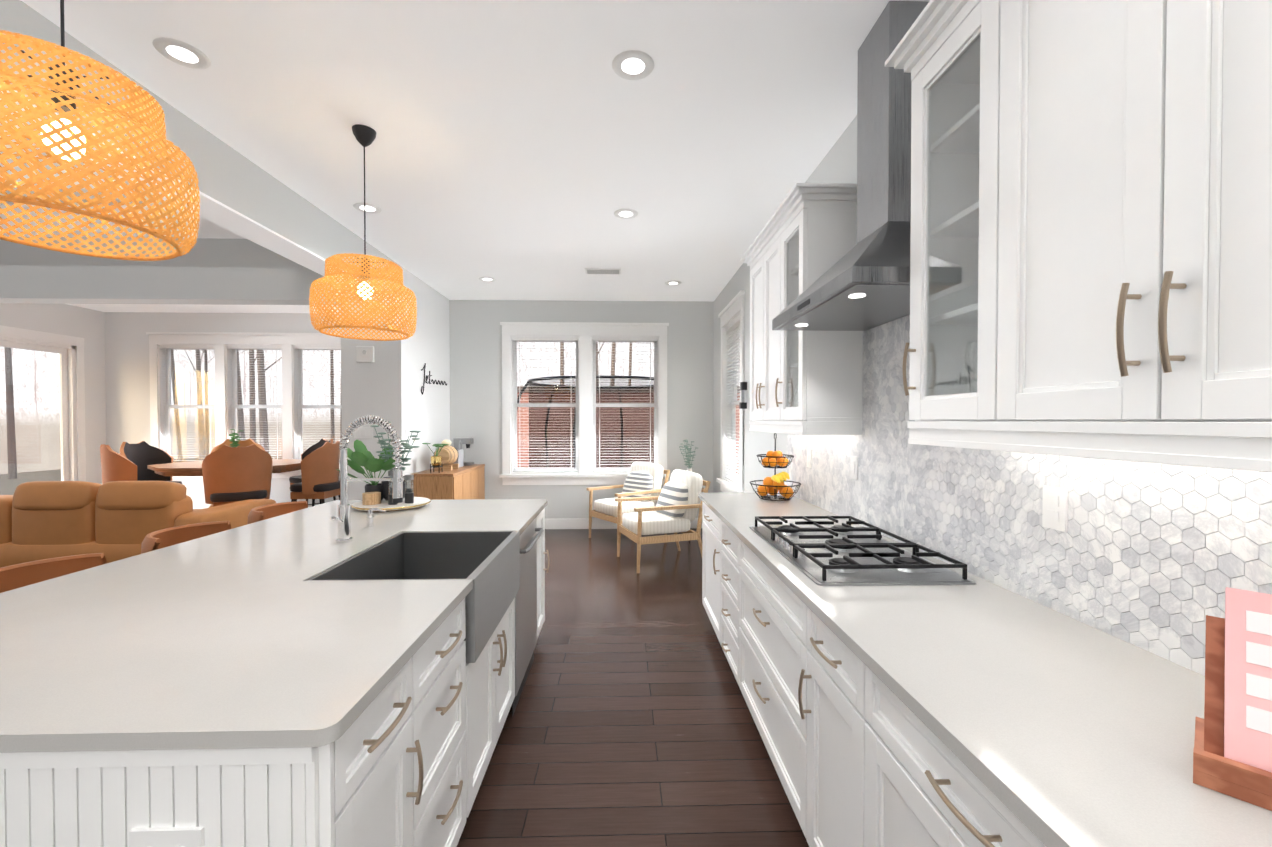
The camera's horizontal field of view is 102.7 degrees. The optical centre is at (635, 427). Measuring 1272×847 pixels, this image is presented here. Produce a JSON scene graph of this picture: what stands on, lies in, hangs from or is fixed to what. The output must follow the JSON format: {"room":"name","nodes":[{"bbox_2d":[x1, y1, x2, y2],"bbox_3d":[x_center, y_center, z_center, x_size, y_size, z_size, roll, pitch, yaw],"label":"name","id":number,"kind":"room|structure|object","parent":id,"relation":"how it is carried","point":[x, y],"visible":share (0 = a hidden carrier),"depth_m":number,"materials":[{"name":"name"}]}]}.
{"room":"kitchen","nodes":[
{"label":"kitchen","id":0,"kind":"room"},
{"bbox_2d":[0,303,105,483],"bbox_3d":[-7.708,-0.104,2.385,0.140,3.030,10.440,0,1,-2],"label":"wall","id":1,"kind":"structure","parent":0,"point":[87,325],"depth_m":7.21,"materials":[{"name":"paint"}]},
{"bbox_2d":[105,312,340,508],"bbox_3d":[-5.199,-0.173,7.605,5.440,3.030,0.140,0,1,-2],"label":"wall","id":2,"kind":"structure","parent":0,"point":[127,374],"depth_m":7.47,"materials":[{"name":"paint"}]},
{"bbox_2d":[341,266,449,499],"bbox_3d":[-2.751,-0.157,6.416,0.610,3.030,2.370,0,1,-2],"label":"wall","id":3,"kind":"structure","parent":0,"point":[387,384],"depth_m":5.36,"materials":[{"name":"paint"}]},
{"bbox_2d":[354,427,372,437],"bbox_3d":[-2.798,0.054,5.226,0.190,0.120,0.010,0,1,-2],"label":"switch plate","id":4,"kind":"object","parent":3,"relation":"attached to","point":[363,432],"depth_m":5.22,"materials":[{"name":"white plastic"}]},
{"bbox_2d":[356,346,373,361],"bbox_3d":[-2.768,-0.746,5.203,0.170,0.160,0.037,0,1,-2],"label":"thermostat","id":5,"kind":"object","parent":3,"relation":"attached to","point":[364,353],"visible":1,"depth_m":5.19,"materials":[{"name":"white plastic"}]},
{"bbox_2d":[406,428,408,439],"bbox_3d":[-2.412,0.072,5.373,0.009,0.118,0.075,0,1,-2],"label":"switch plate","id":6,"kind":"object","parent":3,"relation":"attached to","point":[407,430],"depth_m":5.36,"materials":[{"name":"white plastic"}]},
{"bbox_2d":[421,363,446,394],"bbox_3d":[-2.427,-0.556,6.141,0.012,0.367,0.843,0,1,-2],"label":"sign","id":7,"kind":"object","parent":3,"relation":"attached to","point":[429,380],"visible":0.94,"depth_m":5.90,"materials":[{"name":"black plastic"}]},
{"bbox_2d":[0,0,929,312],"bbox_3d":[-3.243,-1.790,2.415,9.190,0.340,10.700,0,1,-2],"label":"ceiling","id":8,"kind":"structure","parent":0,"point":[522,148],"depth_m":2.67,"materials":[{"name":"paint"}]},
{"bbox_2d":[0,0,199,260],"bbox_3d":[-1.446,-1.047,1.283,0.520,1.114,0.521,0,1,-2],"label":"pendant light","id":9,"kind":"object","parent":8,"relation":"hanging from","point":[60,140],"visible":1,"depth_m":1.24,"materials":[{"name":"orange wicker"}]},
{"bbox_2d":[0,236,346,304],"bbox_3d":[-5.168,-1.382,4.498,5.055,0.530,0.200,0,1,-2],"label":"header beam","id":10,"kind":"structure","parent":8,"relation":"attached to","point":[209,271],"depth_m":4.43,"materials":[{"name":"paint"}]},
{"bbox_2d":[152,37,210,68],"bbox_3d":[-1.962,-1.613,2.202,0.189,0.006,0.189,0,1,-8],"label":"recessed light","id":11,"kind":"object","parent":8,"relation":"in","point":[174,50],"depth_m":2.19,"materials":[{"name":"paint"}]},
{"bbox_2d":[0,0,400,301],"bbox_3d":[-2.426,-1.419,1.256,0.248,0.370,7.930,0,1,-2],"label":"beam","id":12,"kind":"structure","parent":8,"relation":"attached to","point":[243,196],"depth_m":3.02,"materials":[{"name":"paint"}]},
{"bbox_2d":[309,124,416,340],"bbox_3d":[-1.488,-1.067,2.792,0.520,1.114,0.521,0,1,-2],"label":"pendant light","id":13,"kind":"object","parent":8,"relation":"hanging from","point":[365,136],"visible":1,"depth_m":2.67,"materials":[{"name":"orange wicker"}]},
{"bbox_2d":[353,203,381,213],"bbox_3d":[-2.005,-1.634,3.801,0.189,0.006,0.189,0,1,-8],"label":"recessed light","id":14,"kind":"object","parent":8,"relation":"in","point":[369,208],"depth_m":3.80,"materials":[{"name":"paint"}]},
{"bbox_2d":[479,277,495,281],"bbox_3d":[-1.667,-1.659,5.711,0.189,0.006,0.189,0,1,-8],"label":"recessed light","id":15,"kind":"object","parent":8,"relation":"in","point":[488,279],"depth_m":5.71,"materials":[{"name":"paint"}]},
{"bbox_2d":[585,268,620,273],"bbox_3d":[-0.348,-1.653,5.396,0.380,0.010,0.180,0,1,-2],"label":"air vent","id":16,"kind":"object","parent":8,"relation":"in","point":[587,270],"depth_m":5.38,"materials":[{"name":"metal"}]},
{"bbox_2d":[614,209,637,218],"bbox_3d":[-0.077,-1.636,3.903,0.189,0.006,0.189,0,1,-8],"label":"recessed light","id":17,"kind":"object","parent":8,"relation":"in","point":[619,213],"depth_m":3.89,"materials":[{"name":"paint"}]},
{"bbox_2d":[612,50,653,79],"bbox_3d":[-0.013,-1.614,2.275,0.189,0.006,0.189,0,1,-8],"label":"recessed light","id":18,"kind":"object","parent":8,"relation":"in","point":[632,65],"depth_m":2.27,"materials":[{"name":"paint"}]},
{"bbox_2d":[665,281,680,284],"bbox_3d":[0.429,-1.661,5.868,0.189,0.006,0.189,0,1,-8],"label":"recessed light","id":19,"kind":"object","parent":8,"relation":"in","point":[668,282],"depth_m":5.84,"materials":[{"name":"paint"}]},
{"bbox_2d":[449,300,713,518],"bbox_3d":[-0.712,-0.163,6.827,3.490,3.030,0.140,0,1,-2],"label":"wall","id":20,"kind":"structure","parent":0,"point":[475,329],"depth_m":6.75,"materials":[{"name":"paint"}]},
{"bbox_2d":[545,518,703,528],"bbox_3d":[-0.710,1.283,6.765,3.488,0.140,0.019,0,1,-2],"label":"baseboard","id":21,"kind":"structure","parent":20,"relation":"attached to","point":[597,523],"depth_m":6.75,"materials":[{"name":"paint"}]},
{"bbox_2d":[457,528,808,846],"bbox_3d":[-3.243,1.470,2.457,9.190,0.120,10.700,0,1,-2],"label":"floor","id":22,"kind":"structure","parent":0,"point":[630,723],"depth_m":2.38,"materials":[{"name":"brown wood"}]},
{"bbox_2d":[0,553,106,592],"bbox_3d":[-2.128,0.968,1.881,0.474,0.902,0.469,0,1,-2],"label":"bar stool","id":23,"kind":"object","parent":22,"relation":"on","point":[15,576],"visible":0.19,"depth_m":1.98,"materials":[{"name":"leather"}]},
{"bbox_2d":[100,444,136,483],"bbox_3d":[-5.539,0.776,5.566,0.656,1.189,0.653,0,1,-2],"label":"dining chair","id":24,"kind":"object","parent":22,"relation":"on","point":[115,466],"visible":0.25,"depth_m":5.33,"materials":[{"name":"leather"}]},
{"bbox_2d":[0,481,275,567],"bbox_3d":[-4.956,0.916,4.753,2.550,0.928,0.983,0,1,-2],"label":"sofa","id":25,"kind":"object","parent":22,"relation":"on","point":[112,521],"visible":0.67,"depth_m":4.29,"materials":[{"name":"brown leather"}]},
{"bbox_2d":[120,441,181,483],"bbox_3d":[-5.993,0.767,6.275,0.480,1.189,0.617,0,1,-2],"label":"dining chair","id":26,"kind":"object","parent":22,"relation":"on","point":[141,455],"visible":0.23,"depth_m":6.39,"materials":[{"name":"leather"}]},
{"bbox_2d":[141,521,230,553],"bbox_3d":[-2.147,0.959,2.551,0.474,0.902,0.469,0,1,-2],"label":"bar stool","id":27,"kind":"object","parent":22,"relation":"on","point":[160,539],"visible":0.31,"depth_m":2.61,"materials":[{"name":"leather"}]},
{"bbox_2d":[147,429,301,506],"bbox_3d":[-4.974,0.700,6.302,1.600,1.356,1.320,0,1,-2],"label":"dining table","id":28,"kind":"object","parent":22,"relation":"on","point":[191,468],"visible":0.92,"depth_m":6.02,"materials":[{"name":"brown wood"}]},
{"bbox_2d":[202,444,272,506],"bbox_3d":[-4.369,0.776,5.598,0.656,1.189,0.653,0,1,-2],"label":"dining chair","id":29,"kind":"object","parent":22,"relation":"on","point":[232,474],"visible":0.67,"depth_m":5.42,"materials":[{"name":"leather"}]},
{"bbox_2d":[211,438,264,452],"bbox_3d":[-5.504,0.757,7.051,0.648,1.189,0.643,0,1,-2],"label":"dining chair","id":30,"kind":"object","parent":22,"relation":"on","point":[245,443],"visible":0.1,"depth_m":7.21,"materials":[{"name":"leather"}]},
{"bbox_2d":[0,503,549,846],"bbox_3d":[-1.108,0.972,2.130,1.186,0.886,2.537,0,1,-2],"label":"kitchen island","id":31,"kind":"object","parent":22,"relation":"on","point":[408,769],"depth_m":0.95,"materials":[{"name":"paint"}]},
{"bbox_2d":[0,499,547,742],"bbox_3d":[-1.256,0.514,2.124,1.405,0.030,2.550,0,1,-2],"label":"island countertop","id":32,"kind":"structure","parent":31,"relation":"on","point":[276,627],"depth_m":1.32,"materials":[{"name":"white stone"}]},
{"bbox_2d":[332,415,403,542],"bbox_3d":[-1.174,0.220,2.336,0.311,0.552,0.413,0,1,-2],"label":"faucet","id":33,"kind":"object","parent":32,"relation":"on","point":[343,519],"visible":1,"depth_m":2.21,"materials":[{"name":"silver metal"}]},
{"bbox_2d":[336,421,430,510],"bbox_3d":[-1.556,0.224,3.133,0.560,0.523,0.471,0,1,-2],"label":"tray","id":34,"kind":"object","parent":32,"relation":"on","point":[376,494],"visible":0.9,"depth_m":3.08,"materials":[{"name":"brown wood"}]},
{"bbox_2d":[247,501,307,524],"bbox_3d":[-2.165,0.950,3.230,0.474,0.902,0.469,0,1,-2],"label":"bar stool","id":35,"kind":"object","parent":22,"relation":"on","point":[261,513],"visible":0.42,"depth_m":3.31,"materials":[{"name":"leather"}]},
{"bbox_2d":[289,438,335,504],"bbox_3d":[-4.485,0.756,7.079,0.648,1.189,0.643,0,1,-2],"label":"dining chair","id":36,"kind":"object","parent":22,"relation":"on","point":[304,454],"visible":0.1,"depth_m":7.22,"materials":[{"name":"leather"}]},
{"bbox_2d":[290,441,339,506],"bbox_3d":[-3.954,0.766,6.331,0.480,1.189,0.617,0,1,-2],"label":"dining chair","id":37,"kind":"object","parent":22,"relation":"on","point":[320,474],"visible":0.85,"depth_m":6.12,"materials":[{"name":"leather"}]},
{"bbox_2d":[411,438,484,499],"bbox_3d":[-2.190,0.751,6.044,0.452,1.224,1.248,0,1,-2],"label":"sideboard","id":38,"kind":"object","parent":22,"relation":"on","point":[451,474],"visible":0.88,"depth_m":5.72,"materials":[{"name":"brown wood"}]},
{"bbox_2d":[587,462,669,537],"bbox_3d":[-0.088,0.902,6.230,0.797,0.924,0.674,-1,1,-37],"label":"armchair","id":39,"kind":"object","parent":22,"relation":"on","point":[643,479],"visible":0.69,"depth_m":6.14,"materials":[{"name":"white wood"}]},
{"bbox_2d":[615,469,710,572],"bbox_3d":[0.264,0.915,5.229,0.797,0.924,0.674,0,1,-20],"label":"armchair","id":40,"kind":"object","parent":22,"relation":"on","point":[675,509],"visible":0.98,"depth_m":5.04,"materials":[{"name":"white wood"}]},
{"bbox_2d":[678,440,704,533],"bbox_3d":[0.675,0.757,6.426,0.400,1.202,0.400,0,1,-2],"label":"potted plant","id":41,"kind":"object","parent":22,"relation":"on","point":[689,466],"visible":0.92,"depth_m":6.40,"materials":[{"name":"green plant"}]},
{"bbox_2d":[698,0,1271,846],"bbox_3d":[0.853,-0.085,0.982,0.674,3.028,5.482,0,1,-2],"label":"kitchen cabinets","id":42,"kind":"object","parent":22,"relation":"on","point":[1010,398],"depth_m":1.16,"materials":[{"name":"paint"}]},
{"bbox_2d":[749,433,800,500],"bbox_3d":[0.937,0.258,3.407,0.338,0.447,0.375,0,1,-2],"label":"fruit basket","id":43,"kind":"object","parent":42,"relation":"on","point":[774,484],"visible":0.98,"depth_m":3.38,"materials":[{"name":"orange food"}]},
{"bbox_2d":[772,1,928,330],"bbox_3d":[0.910,-1.038,2.057,0.467,1.149,0.870,0,1,-2],"label":"range hood","id":44,"kind":"object","parent":42,"relation":"attached to","point":[868,289],"depth_m":1.94,"materials":[{"name":"metal"}]},
{"bbox_2d":[1193,587,1271,810],"bbox_3d":[0.971,0.383,0.707,0.200,0.269,0.260,-1,1,-42],"label":"cookbook stand","id":45,"kind":"object","parent":42,"relation":"on","point":[1232,753],"visible":1,"depth_m":0.74,"materials":[{"name":"pink paper"}]},
{"bbox_2d":[713,115,856,492],"bbox_3d":[1.230,-0.102,2.178,0.140,3.030,9.540,0,1,-2],"label":"wall","id":46,"kind":"structure","parent":0,"point":[838,164],"depth_m":4.87,"materials":[{"name":"paint"}]},
{"bbox_2d":[739,382,746,464],"bbox_3d":[1.053,-0.034,5.006,0.059,0.820,0.080,0,1,-2],"label":"wall phone","id":47,"kind":"object","parent":46,"relation":"attached to","point":[743,403],"visible":1,"depth_m":4.99,"materials":[{"name":"black plastic"}]},
{"label":"outside","id":48,"kind":"structure","parent":0,"visible":0},
{"bbox_2d":[0,456,339,494],"bbox_3d":[-7.823,1.900,17.295,65.000,0.130,55.000,0,1,-2],"label":"ground","id":49,"kind":"structure","parent":48,"point":[25,476],"depth_m":18.13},
{"bbox_2d":[4,342,631,478],"bbox_3d":[-9.731,-5.492,13.284,26.872,14.932,24.571,0,1,-2],"label":"trees","id":50,"kind":"object","parent":49,"relation":"on","point":[11,445],"depth_m":18.11,"materials":[{"name":"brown plant"}]},
{"bbox_2d":[517,375,653,468],"bbox_3d":[-0.680,0.520,10.268,3.488,2.877,3.566,0,1,-2],"label":"trampoline","id":51,"kind":"object","parent":49,"relation":"on","point":[558,409],"depth_m":9.46,"materials":[{"name":"black metal"}]},
{"bbox_2d":[517,386,739,476],"bbox_3d":[0.543,0.470,13.102,11.300,3.000,0.800,0,1,-2],"label":"brick house","id":52,"kind":"structure","parent":49,"relation":"on","point":[523,425],"depth_m":12.93,"materials":[{"name":"red brick"}]},
{"bbox_2d":[0,329,739,473],"bbox_3d":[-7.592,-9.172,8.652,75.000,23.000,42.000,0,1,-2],"label":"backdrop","id":53,"kind":"structure","parent":48,"point":[316,369],"depth_m":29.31,"materials":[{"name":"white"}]}
]}

